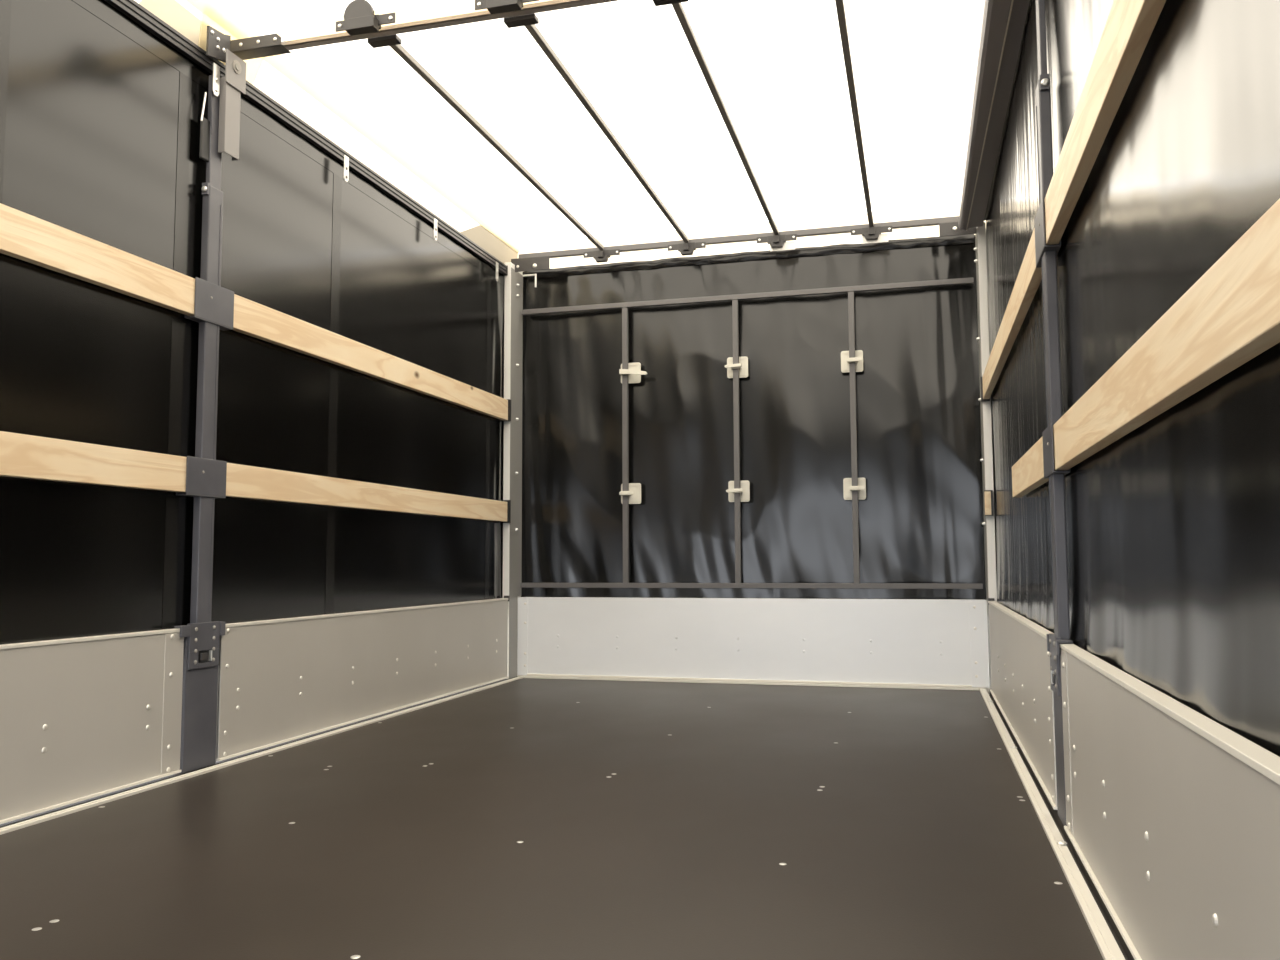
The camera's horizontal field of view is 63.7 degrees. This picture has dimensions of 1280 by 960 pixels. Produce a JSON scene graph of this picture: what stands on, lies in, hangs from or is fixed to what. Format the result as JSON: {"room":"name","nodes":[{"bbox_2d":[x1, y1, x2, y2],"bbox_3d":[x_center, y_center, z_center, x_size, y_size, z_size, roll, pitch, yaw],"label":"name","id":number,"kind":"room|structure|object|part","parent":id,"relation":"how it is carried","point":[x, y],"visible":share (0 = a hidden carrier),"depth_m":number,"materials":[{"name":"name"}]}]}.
{"room":"truck cargo area","nodes":[
{"label":"truck cargo area","id":0,"kind":"room"},
{"bbox_2d":[0,0,504,644],"bbox_3d":[-1.247,-0.362,2.466,0.020,1.585,5.042,-1,-5,15],"label":"wall","id":1,"kind":"structure","parent":0,"point":[100,115],"depth_m":2.74,"materials":[{"name":"black fabric"}]},
{"bbox_2d":[0,678,1103,959],"bbox_3d":[-0.218,0.709,2.083,1.988,0.021,5.002,-1,-5,15],"label":"floor","id":2,"kind":"structure","parent":0,"point":[524,818],"depth_m":1.94,"materials":[{"name":"brown wood"}]},
{"bbox_2d":[0,676,1133,959],"bbox_3d":[-0.210,0.745,2.110,2.180,0.094,5.062,-1,-5,15],"label":"trim","id":3,"kind":"structure","parent":2,"relation":"attached to","point":[1111,924],"depth_m":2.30,"materials":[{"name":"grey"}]},
{"bbox_2d":[0,628,183,823],"bbox_3d":[-1.522,0.453,1.280,0.030,0.358,2.738,-1,-5,15],"label":"sideboard","id":4,"kind":"object","parent":3,"relation":"on","point":[82,718],"visible":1,"depth_m":2.30,"materials":[{"name":"metal"}]},
{"bbox_2d":[174,26,245,773],"bbox_3d":[-1.141,-0.243,2.725,0.059,1.981,0.177,-1,-5,15],"label":"post","id":5,"kind":"object","parent":3,"relation":"on","point":[214,304],"visible":0.98,"depth_m":2.72,"materials":[{"name":"grey metal"}]},
{"bbox_2d":[0,431,186,492],"bbox_3d":[-1.526,-0.114,1.334,0.025,0.090,2.755,-1,-5,15],"label":"wooden slat","id":6,"kind":"object","parent":5,"relation":"attached to","point":[21,455],"visible":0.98,"depth_m":2.32,"materials":[{"name":"brown wood"}]},
{"bbox_2d":[0,203,194,315],"bbox_3d":[-1.527,-0.579,1.374,0.025,0.095,2.762,-1,-5,15],"label":"wooden slat","id":7,"kind":"object","parent":5,"relation":"attached to","point":[26,237],"visible":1,"depth_m":2.35,"materials":[{"name":"brown wood"}]},
{"bbox_3d":[-1.148,0.561,2.671,0.026,0.368,0.127,-1,-5,15],"label":"foot plate","id":8,"kind":"part","parent":5,"relation":"part of","materials":[{"name":"grey paint"}]},
{"bbox_3d":[-1.166,-0.998,2.751,0.005,0.085,0.019,-1,-5,15],"label":"lever rod","id":9,"kind":"part","parent":5,"relation":"part of","materials":[{"name":"silver metal"}]},
{"bbox_3d":[-1.136,0.429,2.679,0.010,0.116,0.117,-1,-5,15],"label":"joint plate","id":10,"kind":"part","parent":5,"relation":"part of","materials":[{"name":"grey paint"}]},
{"bbox_3d":[-1.163,-0.911,2.759,0.008,0.115,0.044,-1,-5,15],"label":"lever","id":11,"kind":"part","parent":5,"relation":"part of","materials":[{"name":"black plastic"}]},
{"bbox_3d":[-1.151,-0.988,2.774,0.003,0.120,0.020,-1,-5,15],"label":"blade","id":12,"kind":"part","parent":5,"relation":"part of","materials":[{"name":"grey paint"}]},
{"bbox_3d":[-1.112,-1.122,2.832,0.004,0.093,0.085,-1,-5,15],"label":"head plate","id":13,"kind":"part","parent":5,"relation":"part of","materials":[{"name":"grey metal"}]},
{"bbox_2d":[226,463,506,521],"bbox_3d":[-0.875,0.071,3.734,0.025,0.090,1.991,-1,-5,15],"label":"wooden slat","id":14,"kind":"object","parent":5,"relation":"attached to","point":[242,481],"visible":0.8,"depth_m":3.38,"materials":[{"name":"brown wood"}]},
{"bbox_2d":[233,294,507,419],"bbox_3d":[-0.877,-0.394,3.770,0.025,0.094,1.991,-1,-5,15],"label":"wooden slat","id":15,"kind":"object","parent":5,"relation":"attached to","point":[251,318],"visible":0.8,"depth_m":3.44,"materials":[{"name":"brown wood"}]},
{"bbox_2d":[230,0,688,59],"bbox_3d":[-0.177,-1.235,2.629,2.020,0.086,0.155,-1,-5,15],"label":"crossbar","id":16,"kind":"object","parent":5,"relation":"attached to","point":[359,21],"visible":0.94,"depth_m":2.73,"materials":[{"name":"grey metal"}]},
{"bbox_2d":[216,598,508,760],"bbox_3d":[-0.866,0.640,3.698,0.030,0.358,1.991,-1,-5,15],"label":"sideboard","id":17,"kind":"object","parent":3,"relation":"on","point":[282,680],"visible":0.98,"depth_m":3.33,"materials":[{"name":"metal"}]},
{"bbox_2d":[502,256,549,678],"bbox_3d":[-0.514,-0.071,4.771,0.206,1.951,0.170,-1,-5,15],"label":"post","id":18,"kind":"object","parent":3,"relation":"on","point":[513,287],"visible":0.94,"depth_m":4.78,"materials":[{"name":"white metal"}]},
{"bbox_2d":[104,0,507,275],"bbox_3d":[-1.269,-1.158,2.453,0.031,0.046,4.887,-1,-5,15],"label":"rail","id":19,"kind":"object","parent":18,"relation":"attached to","point":[131,9],"visible":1,"depth_m":3.16,"materials":[{"name":"grey metal"}]},
{"bbox_2d":[212,63,219,96],"bbox_3d":[-1.142,-1.079,2.777,0.005,0.086,0.026,-1,-5,15],"label":"hanger","id":20,"kind":"object","parent":19,"relation":"hanging from","point":[216,69],"visible":1,"depth_m":2.77,"materials":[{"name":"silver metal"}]},
{"bbox_2d":[344,155,348,181],"bbox_3d":[-0.971,-1.030,3.408,0.005,0.086,0.026,-1,-5,15],"label":"hanger","id":21,"kind":"object","parent":19,"relation":"hanging from","point":[346,159],"visible":1,"depth_m":3.41,"materials":[{"name":"white metal"}]},
{"bbox_2d":[434,218,437,240],"bbox_3d":[-0.800,-0.981,4.037,0.005,0.086,0.026,-1,-5,15],"label":"hanger","id":22,"kind":"object","parent":19,"relation":"hanging from","point":[435,220],"visible":1,"depth_m":4.03,"materials":[{"name":"white metal"}]},
{"bbox_2d":[496,262,498,280],"bbox_3d":[-0.641,-0.936,4.625,0.005,0.086,0.026,-1,-5,15],"label":"hanger","id":23,"kind":"object","parent":19,"relation":"hanging from","point":[497,263],"visible":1,"depth_m":4.62,"materials":[{"name":"silver metal"}]},
{"bbox_3d":[-0.515,-1.012,4.829,0.193,0.065,0.004,-1,-5,15],"label":"head plate","id":24,"kind":"part","parent":18,"relation":"part of","materials":[{"name":"grey metal"}]},
{"bbox_2d":[518,216,958,262],"bbox_3d":[0.399,-1.050,4.597,2.020,0.086,0.058,-1,-5,15],"label":"crossbar","id":25,"kind":"object","parent":18,"relation":"attached to","point":[869,234],"visible":0.99,"depth_m":4.55,"materials":[{"name":"grey metal"}]},
{"bbox_2d":[390,44,603,249],"bbox_3d":[-0.436,-1.146,3.801,0.020,0.018,2.000,-1,-5,15],"label":"batten","id":26,"kind":"object","parent":25,"relation":"attached to","point":[399,49],"visible":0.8,"depth_m":3.48,"materials":[{"name":"grey metal"}]},
{"bbox_2d":[525,24,688,242],"bbox_3d":[-0.048,-1.155,3.697,0.020,0.018,2.000,-1,-5,15],"label":"batten","id":27,"kind":"object","parent":25,"relation":"attached to","point":[533,30],"visible":0.84,"depth_m":3.36,"materials":[{"name":"grey metal"}]},
{"bbox_2d":[672,3,778,234],"bbox_3d":[0.344,-1.165,3.592,0.020,0.018,2.000,-1,-5,15],"label":"batten","id":28,"kind":"object","parent":25,"relation":"attached to","point":[679,10],"visible":1,"depth_m":3.24,"materials":[{"name":"grey metal"}]},
{"bbox_3d":[0.629,-1.030,4.540,0.110,0.037,0.003,-1,-5,15],"label":"pale plate","id":29,"kind":"part","parent":25,"relation":"part of","materials":[{"name":"white metal"}]},
{"bbox_2d":[835,0,873,226],"bbox_3d":[0.739,-1.175,3.485,0.020,0.018,2.000,-1,-5,15],"label":"batten","id":30,"kind":"object","parent":25,"relation":"attached to","point":[840,8],"visible":1,"depth_m":3.21,"materials":[{"name":"grey metal"}]},
{"bbox_3d":[1.014,-1.040,4.437,0.110,0.037,0.003,-1,-5,15],"label":"pale plate","id":31,"kind":"part","parent":25,"relation":"part of","materials":[{"name":"white metal"}]},
{"bbox_2d":[521,277,982,588],"bbox_3d":[0.430,-0.178,4.573,2.040,1.310,0.020,-1,-5,15],"label":"metal frame","id":32,"kind":"object","parent":18,"relation":"attached to","point":[850,290],"visible":1,"depth_m":4.55,"materials":[{"name":"grey metal"}]},
{"bbox_2d":[619,483,640,503],"bbox_3d":[-0.045,0.061,4.678,0.095,0.095,0.046,-1,-5,15],"label":"latch","id":33,"kind":"object","parent":32,"relation":"attached to","point":[634,493],"visible":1,"depth_m":4.69,"materials":[{"name":"beige plastic"}]},
{"bbox_3d":[-0.061,0.061,4.662,0.066,0.014,0.008,-1,-5,15],"label":"handle","id":34,"kind":"part","parent":33,"relation":"part of","materials":[{"name":"beige plastic"}]},
{"bbox_2d":[619,362,646,383],"bbox_3d":[-0.028,-0.494,4.715,0.137,0.095,0.048,-1,-5,15],"label":"latch","id":35,"kind":"object","parent":32,"relation":"attached to","point":[634,372],"visible":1,"depth_m":4.73,"materials":[{"name":"beige plastic"}]},
{"bbox_3d":[-0.030,-0.492,4.696,0.131,0.034,0.010,-1,-5,15],"label":"handle","id":36,"kind":"part","parent":35,"relation":"part of","materials":[{"name":"beige plastic"}]},
{"bbox_2d":[725,356,747,377],"bbox_3d":[0.430,-0.505,4.593,0.098,0.095,0.046,-1,-5,15],"label":"latch","id":37,"kind":"object","parent":32,"relation":"attached to","point":[743,361],"visible":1,"depth_m":4.60,"materials":[{"name":"beige plastic"}]},
{"bbox_3d":[0.414,-0.508,4.577,0.076,0.018,0.008,-1,-5,15],"label":"handle","id":38,"kind":"part","parent":37,"relation":"part of","materials":[{"name":"beige plastic"}]},
{"bbox_2d":[726,480,749,501],"bbox_3d":[0.432,0.049,4.549,0.098,0.095,0.046,-1,-5,15],"label":"latch","id":39,"kind":"object","parent":32,"relation":"attached to","point":[744,490],"visible":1,"depth_m":4.56,"materials":[{"name":"beige plastic"}]},
{"bbox_3d":[0.417,0.047,4.534,0.076,0.018,0.008,-1,-5,15],"label":"handle","id":40,"kind":"part","parent":39,"relation":"part of","materials":[{"name":"beige plastic"}]},
{"bbox_3d":[0.427,-0.820,4.623,2.040,0.023,0.020,-1,-5,15],"label":"rail","id":41,"kind":"part","parent":32,"relation":"part of","materials":[{"name":"grey metal"}]},
{"bbox_3d":[0.432,0.464,4.522,2.040,0.022,0.020,-1,-5,15],"label":"rail","id":42,"kind":"part","parent":32,"relation":"part of","materials":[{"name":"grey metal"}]},
{"bbox_2d":[841,350,862,372],"bbox_3d":[0.918,-0.518,4.461,0.095,0.095,0.046,-1,-5,15],"label":"latch","id":43,"kind":"object","parent":32,"relation":"attached to","point":[845,360],"visible":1,"depth_m":4.47,"materials":[{"name":"beige plastic"}]},
{"bbox_3d":[0.925,-0.518,4.440,0.066,0.014,0.008,-1,-5,15],"label":"handle","id":44,"kind":"part","parent":43,"relation":"part of","materials":[{"name":"beige plastic"}]},
{"bbox_2d":[843,478,865,499],"bbox_3d":[0.920,0.037,4.418,0.095,0.095,0.046,-1,-5,15],"label":"latch","id":45,"kind":"object","parent":32,"relation":"attached to","point":[848,488],"visible":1,"depth_m":4.43,"materials":[{"name":"beige plastic"}]},
{"bbox_3d":[0.927,0.036,4.396,0.066,0.014,0.008,-1,-5,15],"label":"handle","id":46,"kind":"part","parent":45,"relation":"part of","materials":[{"name":"beige plastic"}]},
{"bbox_2d":[939,222,996,689],"bbox_3d":[1.361,-0.116,4.267,0.183,1.946,0.170,-1,-5,15],"label":"post","id":47,"kind":"object","parent":3,"relation":"on","point":[952,228],"visible":0.89,"depth_m":4.22,"materials":[{"name":"white metal"}]},
{"bbox_3d":[1.337,-1.057,4.330,0.150,0.058,0.004,-1,-5,15],"label":"head plate","id":48,"kind":"part","parent":47,"relation":"part of","materials":[{"name":"grey metal"}]},
{"bbox_2d":[984,491,990,514],"bbox_3d":[1.400,0.093,4.143,0.024,0.094,0.015,-1,-5,15],"label":"slat offcut","id":49,"kind":"object","parent":47,"relation":"attached to","point":[987,494],"visible":1,"depth_m":4.14,"materials":[{"name":"brown wood"}]},
{"bbox_2d":[958,0,1029,230],"bbox_3d":[0.747,-1.247,1.912,0.126,0.062,4.884,-1,-5,15],"label":"rail","id":50,"kind":"object","parent":47,"relation":"attached to","point":[1003,21],"visible":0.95,"depth_m":3.07,"materials":[{"name":"grey metal"}]},
{"bbox_2d":[988,601,1056,809],"bbox_3d":[1.145,0.588,3.141,0.030,0.358,2.020,-1,-5,15],"label":"sideboard","id":51,"kind":"object","parent":3,"relation":"on","point":[1021,690],"visible":0.89,"depth_m":2.72,"materials":[{"name":"metal"}]},
{"bbox_2d":[1034,0,1072,825],"bbox_3d":[0.857,-0.251,2.146,0.038,1.890,0.177,-1,-5,15],"label":"post","id":52,"kind":"object","parent":3,"relation":"on","point":[1046,255],"visible":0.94,"depth_m":2.12,"materials":[{"name":"grey metal"}]},
{"bbox_2d":[982,227,1041,398],"bbox_3d":[1.139,-0.450,3.199,0.025,0.092,2.046,-1,-5,15],"label":"wooden slat","id":53,"kind":"object","parent":52,"relation":"attached to","point":[1029,277],"visible":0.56,"depth_m":2.85,"materials":[{"name":"brown wood"}]},
{"bbox_2d":[1012,437,1048,497],"bbox_3d":[0.983,-0.026,2.581,0.025,0.090,0.858,-1,-5,15],"label":"wooden slat","id":54,"kind":"object","parent":52,"relation":"attached to","point":[1028,471],"visible":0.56,"depth_m":2.54,"materials":[{"name":"brown wood"}]},
{"bbox_3d":[0.851,0.376,2.106,0.010,0.116,0.117,-1,-5,15],"label":"joint plate","id":55,"kind":"part","parent":52,"relation":"part of","materials":[{"name":"grey paint"}]},
{"bbox_3d":[0.864,0.508,2.091,0.026,0.368,0.127,-1,-5,15],"label":"foot plate","id":56,"kind":"part","parent":52,"relation":"part of","materials":[{"name":"grey paint"}]},
{"bbox_2d":[1044,0,1165,244],"bbox_3d":[0.490,-0.631,0.807,0.025,0.096,2.715,-1,-5,15],"label":"wooden slat","id":57,"kind":"object","parent":52,"relation":"attached to","point":[1130,24],"visible":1,"depth_m":1.51,"materials":[{"name":"brown wood"}]},
{"bbox_2d":[1053,199,1279,470],"bbox_3d":[0.491,-0.166,0.765,0.025,0.092,2.705,-1,-5,15],"label":"wooden slat","id":58,"kind":"object","parent":52,"relation":"attached to","point":[1230,316],"visible":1,"depth_m":1.03,"materials":[{"name":"brown wood"}]},
{"bbox_2d":[1060,644,1279,959],"bbox_3d":[0.488,0.401,0.718,0.030,0.358,2.696,-1,-5,15],"label":"sideboard","id":59,"kind":"object","parent":3,"relation":"on","point":[1173,814],"visible":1,"depth_m":1.18,"materials":[{"name":"metal"}]},
{"bbox_2d":[517,675,989,694],"bbox_3d":[0.434,0.891,4.489,2.068,0.030,0.073,-1,-5,15],"label":"trim","id":60,"kind":"structure","parent":2,"relation":"attached to","point":[525,676],"depth_m":4.43,"materials":[{"name":"silver metal"}]},
{"bbox_2d":[517,597,988,687],"bbox_3d":[0.434,0.698,4.506,2.066,0.358,0.030,-1,-5,15],"label":"panel","id":61,"kind":"object","parent":60,"relation":"on","point":[906,642],"visible":1,"depth_m":4.47,"materials":[{"name":"metal"}]},
{"bbox_2d":[979,688,1124,959],"bbox_3d":[0.754,0.679,1.817,0.026,0.032,4.993,-1,-5,15],"label":"trim","id":62,"kind":"structure","parent":2,"relation":"attached to","point":[1108,947],"depth_m":1.83,"materials":[{"name":"silver metal"}]},
{"bbox_2d":[134,0,985,268],"bbox_3d":[-0.219,-1.245,2.260,2.177,0.305,5.152,-1,-5,15],"label":"ceiling","id":63,"kind":"structure","parent":0,"point":[777,67],"depth_m":3.55,"materials":[{"name":"beige fabric"}]},
{"bbox_2d":[521,234,985,599],"bbox_3d":[0.443,-0.222,4.626,2.176,1.631,0.034,-1,-5,15],"label":"wall","id":64,"kind":"structure","parent":0,"point":[919,451],"depth_m":4.61,"materials":[{"name":"black fabric"}]},
{"bbox_2d":[986,0,1279,756],"bbox_3d":[0.812,-0.434,1.913,0.019,1.626,5.042,-1,-5,15],"label":"wall","id":65,"kind":"structure","parent":0,"point":[1173,525],"depth_m":1.32,"materials":[{"name":"black fabric"}]}
]}

